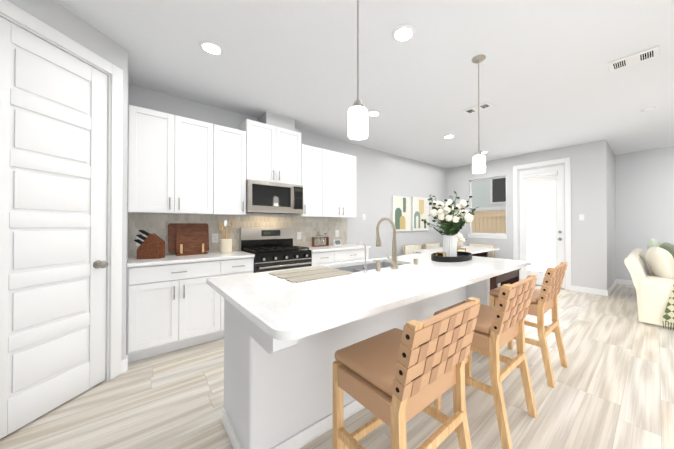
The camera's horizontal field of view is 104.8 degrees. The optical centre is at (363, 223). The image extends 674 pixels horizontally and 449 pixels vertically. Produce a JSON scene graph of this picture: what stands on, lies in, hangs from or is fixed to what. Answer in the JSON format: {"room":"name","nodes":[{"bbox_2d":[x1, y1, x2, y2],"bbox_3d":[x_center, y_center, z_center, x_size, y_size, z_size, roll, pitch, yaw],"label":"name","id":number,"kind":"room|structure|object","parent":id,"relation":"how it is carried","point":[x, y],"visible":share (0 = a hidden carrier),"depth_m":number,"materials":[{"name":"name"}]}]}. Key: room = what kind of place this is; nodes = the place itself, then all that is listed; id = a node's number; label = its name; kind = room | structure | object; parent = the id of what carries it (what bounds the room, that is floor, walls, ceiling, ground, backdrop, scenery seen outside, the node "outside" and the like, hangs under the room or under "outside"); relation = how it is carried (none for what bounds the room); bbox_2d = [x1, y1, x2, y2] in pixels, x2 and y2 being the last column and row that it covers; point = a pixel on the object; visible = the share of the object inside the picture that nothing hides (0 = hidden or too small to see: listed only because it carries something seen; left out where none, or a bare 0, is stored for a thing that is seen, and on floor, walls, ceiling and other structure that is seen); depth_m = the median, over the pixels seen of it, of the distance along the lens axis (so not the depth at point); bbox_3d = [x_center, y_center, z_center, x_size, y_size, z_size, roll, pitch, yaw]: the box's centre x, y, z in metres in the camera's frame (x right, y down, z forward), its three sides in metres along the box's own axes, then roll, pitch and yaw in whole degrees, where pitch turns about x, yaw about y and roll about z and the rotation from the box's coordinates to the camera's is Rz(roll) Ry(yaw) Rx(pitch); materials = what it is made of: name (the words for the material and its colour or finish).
{"room":"kitchen","nodes":[
{"label":"kitchen","id":0,"kind":"room"},
{"bbox_2d":[7,0,127,360],"bbox_3d":[-2.145,-0.119,1.674,0.110,2.775,1.140,0,0,4],"label":"wall","id":1,"kind":"structure","parent":0,"point":[57,16],"depth_m":2.03,"materials":[{"name":"white paint"}]},
{"bbox_2d":[0,17,107,438],"bbox_3d":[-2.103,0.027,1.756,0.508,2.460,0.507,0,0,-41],"label":"pantry door","id":2,"kind":"structure","parent":1,"relation":"in","point":[53,165],"depth_m":1.73,"materials":[{"name":"white wood"}]},
{"bbox_2d":[0,0,122,380],"bbox_3d":[-2.130,-0.016,1.758,0.128,2.571,0.862,0,0,4],"label":"door frame","id":3,"kind":"structure","parent":1,"relation":"attached to","point":[19,17],"depth_m":2.10,"materials":[{"name":"white wood"}]},
{"bbox_2d":[121,359,126,373],"bbox_3d":[-2.079,1.216,1.722,0.014,0.105,1.020,0,0,4],"label":"baseboard","id":4,"kind":"structure","parent":1,"relation":"attached to","point":[123,365],"depth_m":2.20,"materials":[{"name":"white wood"}]},
{"bbox_2d":[126,68,128,354],"bbox_3d":[-2.326,-0.114,2.466,0.110,2.775,0.700,0,0,-41],"label":"wall","id":5,"kind":"structure","parent":0,"point":[127,200],"depth_m":2.36,"materials":[{"name":"white paint"}]},
{"bbox_2d":[128,84,445,258],"bbox_3d":[-0.456,-0.100,4.661,7.280,2.775,0.120,0,0,-41],"label":"wall","id":6,"kind":"structure","parent":0,"point":[382,178],"depth_m":5.12,"materials":[{"name":"white paint"}]},
{"bbox_2d":[128,105,219,214],"bbox_3d":[-2.109,-0.635,2.908,0.795,1.055,0.330,0,0,-41],"label":"upper cabinet","id":7,"kind":"object","parent":6,"relation":"attached to","point":[180,165],"depth_m":2.75,"materials":[{"name":"white wood"}]},
{"bbox_2d":[220,125,247,215],"bbox_3d":[-1.743,-0.633,3.231,0.425,1.055,0.330,0,0,-41],"label":"upper cabinet","id":8,"kind":"object","parent":6,"relation":"attached to","point":[233,142],"depth_m":3.16,"materials":[{"name":"white wood"}]},
{"bbox_2d":[129,213,346,256],"bbox_3d":[-1.407,0.233,3.733,2.942,0.669,0.010,0,0,-41],"label":"backsplash","id":9,"kind":"structure","parent":6,"relation":"attached to","point":[308,228],"depth_m":3.46,"materials":[{"name":"tile"}]},
{"bbox_2d":[136,235,144,245],"bbox_3d":[-2.432,0.186,2.817,0.072,0.116,0.008,0,0,-41],"label":"electrical outlet","id":10,"kind":"object","parent":9,"relation":"attached to","point":[137,244],"visible":0.33,"depth_m":2.80,"materials":[{"name":"white plastic"}]},
{"bbox_2d":[212,234,217,242],"bbox_3d":[-1.891,0.189,3.293,0.072,0.116,0.008,0,0,-41],"label":"electrical outlet","id":11,"kind":"object","parent":9,"relation":"attached to","point":[214,238],"visible":1,"depth_m":3.29,"materials":[{"name":"white plastic"}]},
{"bbox_2d":[239,119,303,184],"bbox_3d":[-1.297,-0.933,3.625,0.758,0.770,0.330,0,0,-41],"label":"upper cabinet","id":12,"kind":"object","parent":6,"relation":"attached to","point":[275,154],"depth_m":3.49,"materials":[{"name":"white wood"}]},
{"bbox_2d":[246,179,302,213],"bbox_3d":[-1.256,-0.341,3.575,0.754,0.406,0.454,0,0,-41],"label":"microwave","id":13,"kind":"object","parent":12,"relation":"attached to","point":[265,197],"visible":1,"depth_m":3.41,"materials":[{"name":"silver metal"}]},
{"bbox_2d":[258,111,294,130],"bbox_3d":[-1.243,-1.406,3.695,0.410,0.175,0.300,0,0,-41],"label":"duct","id":14,"kind":"object","parent":12,"relation":"on","point":[273,119],"depth_m":3.57,"materials":[{"name":"white paint"}]},
{"bbox_2d":[291,145,327,216],"bbox_3d":[-0.854,-0.628,4.014,0.420,1.055,0.330,0,0,-41],"label":"upper cabinet","id":15,"kind":"object","parent":6,"relation":"attached to","point":[315,187],"depth_m":3.91,"materials":[{"name":"white wood"}]},
{"bbox_2d":[328,150,355,216],"bbox_3d":[-0.510,-0.626,4.317,0.740,1.055,0.330,0,0,-41],"label":"upper cabinet","id":16,"kind":"object","parent":6,"relation":"attached to","point":[341,167],"depth_m":4.23,"materials":[{"name":"white wood"}]},
{"bbox_2d":[392,195,410,230],"bbox_3d":[0.836,-0.210,5.692,0.594,0.764,0.038,0,0,-41],"label":"art","id":17,"kind":"object","parent":6,"relation":"attached to","point":[401,212],"visible":0.94,"depth_m":5.67,"materials":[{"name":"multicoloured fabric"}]},
{"bbox_2d":[412,197,428,230],"bbox_3d":[1.350,-0.222,6.145,0.624,0.784,0.038,0,0,-41],"label":"art","id":18,"kind":"object","parent":6,"relation":"attached to","point":[420,208],"visible":0.94,"depth_m":6.12,"materials":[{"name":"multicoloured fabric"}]},
{"bbox_2d":[0,283,673,448],"bbox_3d":[2.453,1.304,2.470,8.760,0.060,7.240,0,0,-41],"label":"floor","id":19,"kind":"structure","parent":0,"point":[614,385],"depth_m":1.84,"materials":[{"name":"beige wood"}]},
{"bbox_2d":[126,257,253,361],"bbox_3d":[-1.887,0.834,2.877,1.098,0.885,0.652,0,0,-41],"label":"base cabinet","id":20,"kind":"object","parent":19,"relation":"on","point":[173,307],"visible":0.79,"depth_m":2.53,"materials":[{"name":"white wood"}]},
{"bbox_2d":[127,244,370,266],"bbox_3d":[-1.197,0.380,3.493,2.943,0.030,0.643,0,0,-41],"label":"countertop","id":21,"kind":"structure","parent":20,"relation":"on","point":[167,259],"depth_m":2.81,"materials":[{"name":"white stone"}]},
{"bbox_2d":[133,229,164,258],"bbox_3d":[-2.200,0.211,2.651,0.236,0.298,0.110,0,0,-19],"label":"knife block","id":22,"kind":"object","parent":21,"relation":"on","point":[151,246],"visible":1,"depth_m":2.61,"materials":[{"name":"brown wood"}]},
{"bbox_2d":[168,223,208,255],"bbox_3d":[-2.038,0.181,3.028,0.400,0.363,0.195,0,0,-41],"label":"cutting boards","id":23,"kind":"object","parent":21,"relation":"on","point":[188,238],"visible":0.98,"depth_m":3.01,"materials":[{"name":"brown wood"}]},
{"bbox_2d":[219,219,234,252],"bbox_3d":[-1.710,0.156,3.216,0.191,0.416,0.177,0,0,-41],"label":"utensil crock","id":24,"kind":"object","parent":21,"relation":"on","point":[225,245],"visible":1,"depth_m":3.16,"materials":[{"name":"beige ceramic"}]},
{"bbox_2d":[312,233,328,246],"bbox_3d":[-0.693,0.251,4.174,0.292,0.238,0.083,0,0,-41],"label":"spice rack","id":25,"kind":"object","parent":21,"relation":"on","point":[316,241],"visible":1,"depth_m":4.15,"materials":[{"name":"brown wood"}]},
{"bbox_2d":[333,240,340,245],"bbox_3d":[-0.454,0.325,4.400,0.060,0.092,0.150,0,0,37],"label":"smart display","id":26,"kind":"object","parent":21,"relation":"on","point":[336,242],"visible":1,"depth_m":4.37,"materials":[{"name":"white plastic"}]},
{"bbox_2d":[240,227,311,272],"bbox_3d":[-1.168,0.670,3.467,0.744,1.220,0.682,0,0,-41],"label":"range","id":27,"kind":"object","parent":19,"relation":"on","point":[272,249],"visible":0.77,"depth_m":3.44,"materials":[{"name":"silver metal"}]},
{"bbox_2d":[311,248,368,265],"bbox_3d":[-0.503,0.842,4.096,1.070,0.885,0.652,0,0,-41],"label":"base cabinet","id":28,"kind":"object","parent":19,"relation":"on","point":[328,257],"visible":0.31,"depth_m":3.84,"materials":[{"name":"white wood"}]},
{"bbox_2d":[208,268,519,448],"bbox_3d":[0.250,0.828,2.038,2.388,0.886,1.040,0,0,-41],"label":"kitchen island","id":29,"kind":"object","parent":19,"relation":"on","point":[275,397],"depth_m":1.48,"materials":[{"name":"white paint"}]},
{"bbox_2d":[206,265,429,347],"bbox_3d":[-0.333,0.367,1.494,0.800,0.030,1.130,0,0,-41],"label":"island countertop","id":30,"kind":"structure","parent":29,"relation":"on","point":[292,311],"depth_m":1.21,"materials":[{"name":"white stone"}]},
{"bbox_2d":[269,266,351,282],"bbox_3d":[-0.376,0.351,1.827,0.455,0.007,0.417,0,0,-41],"label":"drying mat","id":31,"kind":"object","parent":30,"relation":"on","point":[305,274],"visible":0.98,"depth_m":1.79,"materials":[{"name":"beige fabric"}]},
{"bbox_2d":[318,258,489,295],"bbox_3d":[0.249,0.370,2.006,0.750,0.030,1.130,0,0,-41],"label":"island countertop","id":32,"kind":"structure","parent":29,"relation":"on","point":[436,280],"depth_m":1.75,"materials":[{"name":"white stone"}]},
{"bbox_2d":[338,260,397,271],"bbox_3d":[0.050,0.486,2.230,0.770,0.223,0.410,0,0,-41],"label":"sink","id":33,"kind":"object","parent":32,"relation":"in","point":[384,263],"depth_m":2.42,"materials":[{"name":"silver metal"}]},
{"bbox_2d":[376,217,397,268],"bbox_3d":[0.153,0.153,2.081,0.156,0.407,0.237,0,0,-41],"label":"faucet","id":34,"kind":"object","parent":32,"relation":"on","point":[393,263],"visible":1,"depth_m":2.04,"materials":[{"name":"beige metal"}]},
{"bbox_2d":[356,241,417,272],"bbox_3d":[0.210,0.244,2.088,0.644,0.224,0.125,0,0,-41],"label":"accessories","id":35,"kind":"object","parent":32,"relation":"on","point":[378,265],"visible":1,"depth_m":1.93,"materials":[{"name":"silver metal"}]},
{"bbox_2d":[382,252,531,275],"bbox_3d":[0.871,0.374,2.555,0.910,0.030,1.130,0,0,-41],"label":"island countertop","id":36,"kind":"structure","parent":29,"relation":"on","point":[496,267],"depth_m":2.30,"materials":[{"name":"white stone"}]},
{"bbox_2d":[421,191,477,261],"bbox_3d":[0.860,0.028,2.625,0.788,0.664,0.525,0,0,-41],"label":"flower vase","id":37,"kind":"object","parent":36,"relation":"on","point":[450,230],"visible":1,"depth_m":2.54,"materials":[{"name":"white"}]},
{"bbox_2d":[332,297,480,448],"bbox_3d":[0.186,0.803,1.190,0.488,0.925,0.502,0,0,-41],"label":"stool","id":38,"kind":"object","parent":19,"relation":"on","point":[396,380],"visible":1,"depth_m":1.07,"materials":[{"name":"beige leather"}]},
{"bbox_2d":[403,245,420,254],"bbox_3d":[1.151,0.890,5.630,0.639,0.809,0.520,0,0,-41],"label":"dining chair","id":39,"kind":"object","parent":19,"relation":"on","point":[408,249],"visible":0.4,"depth_m":5.81,"materials":[{"name":"beige fabric"}]},
{"bbox_2d":[424,243,440,248],"bbox_3d":[1.713,0.893,6.126,0.639,0.809,0.520,0,0,-41],"label":"dining chair","id":40,"kind":"object","parent":19,"relation":"on","point":[430,245],"visible":0.31,"depth_m":6.34,"materials":[{"name":"beige fabric"}]},
{"bbox_2d":[413,246,499,256],"bbox_3d":[1.950,0.912,5.328,1.800,0.760,0.950,0,0,-41],"label":"dining table","id":41,"kind":"object","parent":19,"relation":"on","point":[479,251],"visible":0.17,"depth_m":5.26,"materials":[{"name":"white stone"}]},
{"bbox_2d":[456,233,466,249],"bbox_3d":[1.947,0.359,5.332,0.343,0.346,0.301,0,0,-41],"label":"centerpiece","id":42,"kind":"object","parent":41,"relation":"on","point":[460,240],"visible":0.58,"depth_m":5.25,"materials":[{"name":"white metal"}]},
{"bbox_2d":[467,244,494,257],"bbox_3d":[2.659,0.892,5.960,0.520,0.809,0.639,0,0,-41],"label":"dining chair","id":43,"kind":"object","parent":19,"relation":"on","point":[491,254],"visible":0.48,"depth_m":5.96,"materials":[{"name":"beige fabric"}]},
{"bbox_2d":[434,274,536,448],"bbox_3d":[0.808,0.806,1.739,0.488,0.925,0.502,0,0,-41],"label":"stool","id":44,"kind":"object","parent":19,"relation":"on","point":[499,326],"visible":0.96,"depth_m":1.54,"materials":[{"name":"brown wood"}]},
{"bbox_2d":[490,268,520,289],"bbox_3d":[2.434,1.058,4.641,1.080,0.460,0.360,0,0,-41],"label":"bench","id":45,"kind":"object","parent":19,"relation":"on","point":[511,277],"visible":0.38,"depth_m":4.51,"materials":[{"name":"brown wood"}]},
{"bbox_2d":[489,262,567,387],"bbox_3d":[1.480,0.810,2.330,0.488,0.925,0.502,0,0,-41],"label":"stool","id":46,"kind":"object","parent":19,"relation":"on","point":[544,299],"visible":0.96,"depth_m":2.11,"materials":[{"name":"brown wood"}]},
{"bbox_2d":[624,239,673,329],"bbox_3d":[4.587,0.748,3.708,2.257,1.039,1.070,0,0,-41],"label":"sofa","id":47,"kind":"object","parent":19,"relation":"on","point":[651,270],"visible":1,"depth_m":3.23,"materials":[{"name":"beige fabric"}]},
{"bbox_2d":[662,285,673,329],"bbox_3d":[3.913,0.957,2.966,0.267,0.610,0.650,0,0,-41],"label":"throw","id":48,"kind":"object","parent":47,"relation":"on","point":[667,290],"depth_m":3.09,"materials":[{"name":"green fabric"}]},
{"bbox_2d":[55,0,673,168],"bbox_3d":[2.453,-1.551,2.489,8.760,0.100,7.240,0,0,-41],"label":"ceiling","id":49,"kind":"structure","parent":0,"point":[548,80],"depth_m":2.47,"materials":[{"name":"white paint"}]},
{"bbox_2d":[199,40,223,54],"bbox_3d":[-1.298,-1.497,2.208,0.183,0.012,0.183,0,0,25],"label":"recessed light","id":50,"kind":"object","parent":49,"relation":"in","point":[211,47],"depth_m":2.19,"materials":[{"name":"white plastic"}]},
{"bbox_2d":[348,0,367,139],"bbox_3d":[-0.031,-0.988,1.402,0.120,1.040,0.120,0,0,-41],"label":"pendant light","id":51,"kind":"object","parent":49,"relation":"hanging from","point":[357,120],"visible":1,"depth_m":1.36,"materials":[{"name":"white glass"}]},
{"bbox_2d":[368,110,379,115],"bbox_3d":[0.136,-1.488,3.499,0.183,0.012,0.183,0,0,25],"label":"recessed light","id":52,"kind":"object","parent":49,"relation":"in","point":[372,112],"depth_m":3.49,"materials":[{"name":"white"}]},
{"bbox_2d":[392,24,414,41],"bbox_3d":[0.314,-1.498,2.043,0.183,0.012,0.183,0,0,40],"label":"recessed light","id":53,"kind":"object","parent":49,"relation":"in","point":[403,33],"depth_m":2.03,"materials":[{"name":"white plastic"}]},
{"bbox_2d":[443,134,454,137],"bbox_3d":[1.455,-1.482,4.408,0.183,0.012,0.183,0,-1,43],"label":"recessed light","id":54,"kind":"object","parent":49,"relation":"in","point":[449,135],"depth_m":4.39,"materials":[{"name":"white plastic"}]},
{"bbox_2d":[462,101,493,114],"bbox_3d":[1.473,-1.489,3.344,0.160,0.014,0.350,0,0,-41],"label":"ceiling vent","id":55,"kind":"object","parent":49,"relation":"in","point":[482,106],"visible":1,"depth_m":3.33,"materials":[{"name":"white metal"}]},
{"bbox_2d":[472,54,485,173],"bbox_3d":[1.049,-0.982,2.354,0.120,1.040,0.120,0,0,-41],"label":"pendant light","id":56,"kind":"object","parent":49,"relation":"hanging from","point":[479,163],"visible":1,"depth_m":2.33,"materials":[{"name":"white glass"}]},
{"bbox_2d":[608,45,659,71],"bbox_3d":[2.459,-1.495,2.361,0.200,0.014,0.320,0,0,-41],"label":"ceiling vent","id":57,"kind":"object","parent":49,"relation":"in","point":[638,57],"visible":1,"depth_m":2.35,"materials":[{"name":"white metal"}]},
{"bbox_2d":[641,107,654,112],"bbox_3d":[3.714,-1.478,3.373,0.124,0.034,0.124,0,0,-41],"label":"smoke detector","id":58,"kind":"object","parent":49,"relation":"attached to","point":[648,109],"visible":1,"depth_m":3.35,"materials":[{"name":"white plastic"}]},
{"bbox_2d":[446,140,607,289],"bbox_3d":[3.272,-0.092,5.846,0.120,2.775,3.270,0,0,-41],"label":"wall","id":59,"kind":"structure","parent":0,"point":[589,251],"depth_m":4.87,"materials":[{"name":"white paint"}]},
{"bbox_2d":[468,176,507,238],"bbox_3d":[2.956,-0.365,6.176,0.120,1.435,0.920,0,0,-41],"label":"window","id":60,"kind":"structure","parent":59,"relation":"in","point":[490,235],"depth_m":6.21,"materials":[{"name":"white"}]},
{"bbox_2d":[519,165,563,287],"bbox_3d":[3.651,0.063,5.342,0.112,2.426,0.782,0,0,-41],"label":"door","id":61,"kind":"structure","parent":59,"relation":"in","point":[541,208],"depth_m":5.35,"materials":[{"name":"white wood"}]},
{"bbox_2d":[513,157,570,290],"bbox_3d":[3.681,0.013,5.367,0.137,2.560,1.010,0,0,-41],"label":"door frame","id":62,"kind":"structure","parent":59,"relation":"attached to","point":[567,241],"depth_m":5.04,"materials":[{"name":"white paint"}]},
{"bbox_2d":[579,214,583,220],"bbox_3d":[4.079,-0.111,4.832,0.011,0.116,0.072,0,0,-41],"label":"light switch","id":63,"kind":"object","parent":59,"relation":"attached to","point":[581,217],"visible":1,"depth_m":4.83,"materials":[{"name":"white plastic"}]},
{"bbox_2d":[571,285,605,295],"bbox_3d":[4.130,1.236,4.762,0.014,0.105,0.480,0,0,-41],"label":"baseboard","id":64,"kind":"structure","parent":59,"relation":"attached to","point":[600,291],"depth_m":4.74,"materials":[{"name":"white wood"}]},
{"bbox_2d":[607,142,615,287],"bbox_3d":[4.913,-0.096,5.194,1.480,2.775,0.120,0,0,-41],"label":"wall","id":65,"kind":"structure","parent":0,"point":[611,216],"depth_m":5.05,"materials":[{"name":"white paint"}]},
{"bbox_2d":[606,279,616,295],"bbox_3d":[4.851,1.238,5.041,1.464,0.105,0.014,0,0,-41],"label":"baseboard","id":66,"kind":"structure","parent":65,"relation":"attached to","point":[614,283],"depth_m":4.90,"materials":[{"name":"white wood"}]},
{"bbox_2d":[615,146,673,280],"bbox_3d":[6.775,-0.103,4.109,0.120,2.775,3.970,0,0,-41],"label":"wall","id":67,"kind":"structure","parent":0,"point":[644,197],"depth_m":5.26,"materials":[{"name":"white paint"}]},
{"bbox_2d":[617,279,633,285],"bbox_3d":[6.685,1.232,4.101,0.014,0.105,3.850,0,0,-41],"label":"baseboard","id":68,"kind":"structure","parent":67,"relation":"attached to","point":[619,281],"depth_m":5.43,"materials":[{"name":"white wood"}]},
{"label":"outside","id":69,"kind":"structure","parent":0,"visible":0},
{"bbox_3d":[10.313,1.540,12.728,19.560,0.100,22.000,0,0,-41],"label":"ground","id":70,"kind":"structure","parent":69,"visible":0},
{"bbox_2d":[472,210,505,232],"bbox_3d":[6.177,0.501,7.423,0.090,1.910,13.500,0,0,-41],"label":"fence","id":71,"kind":"object","parent":70,"relation":"on","point":[488,221],"visible":0.04,"depth_m":9.29,"materials":[{"name":"beige wood"}]},
{"bbox_2d":[472,178,505,211],"bbox_3d":[10.943,-1.502,13.970,9.000,6.000,18.000,0,0,-41],"label":"house","id":72,"kind":"structure","parent":70,"relation":"on","point":[488,195],"depth_m":13.10,"materials":[{"name":"white paint"}]}
]}

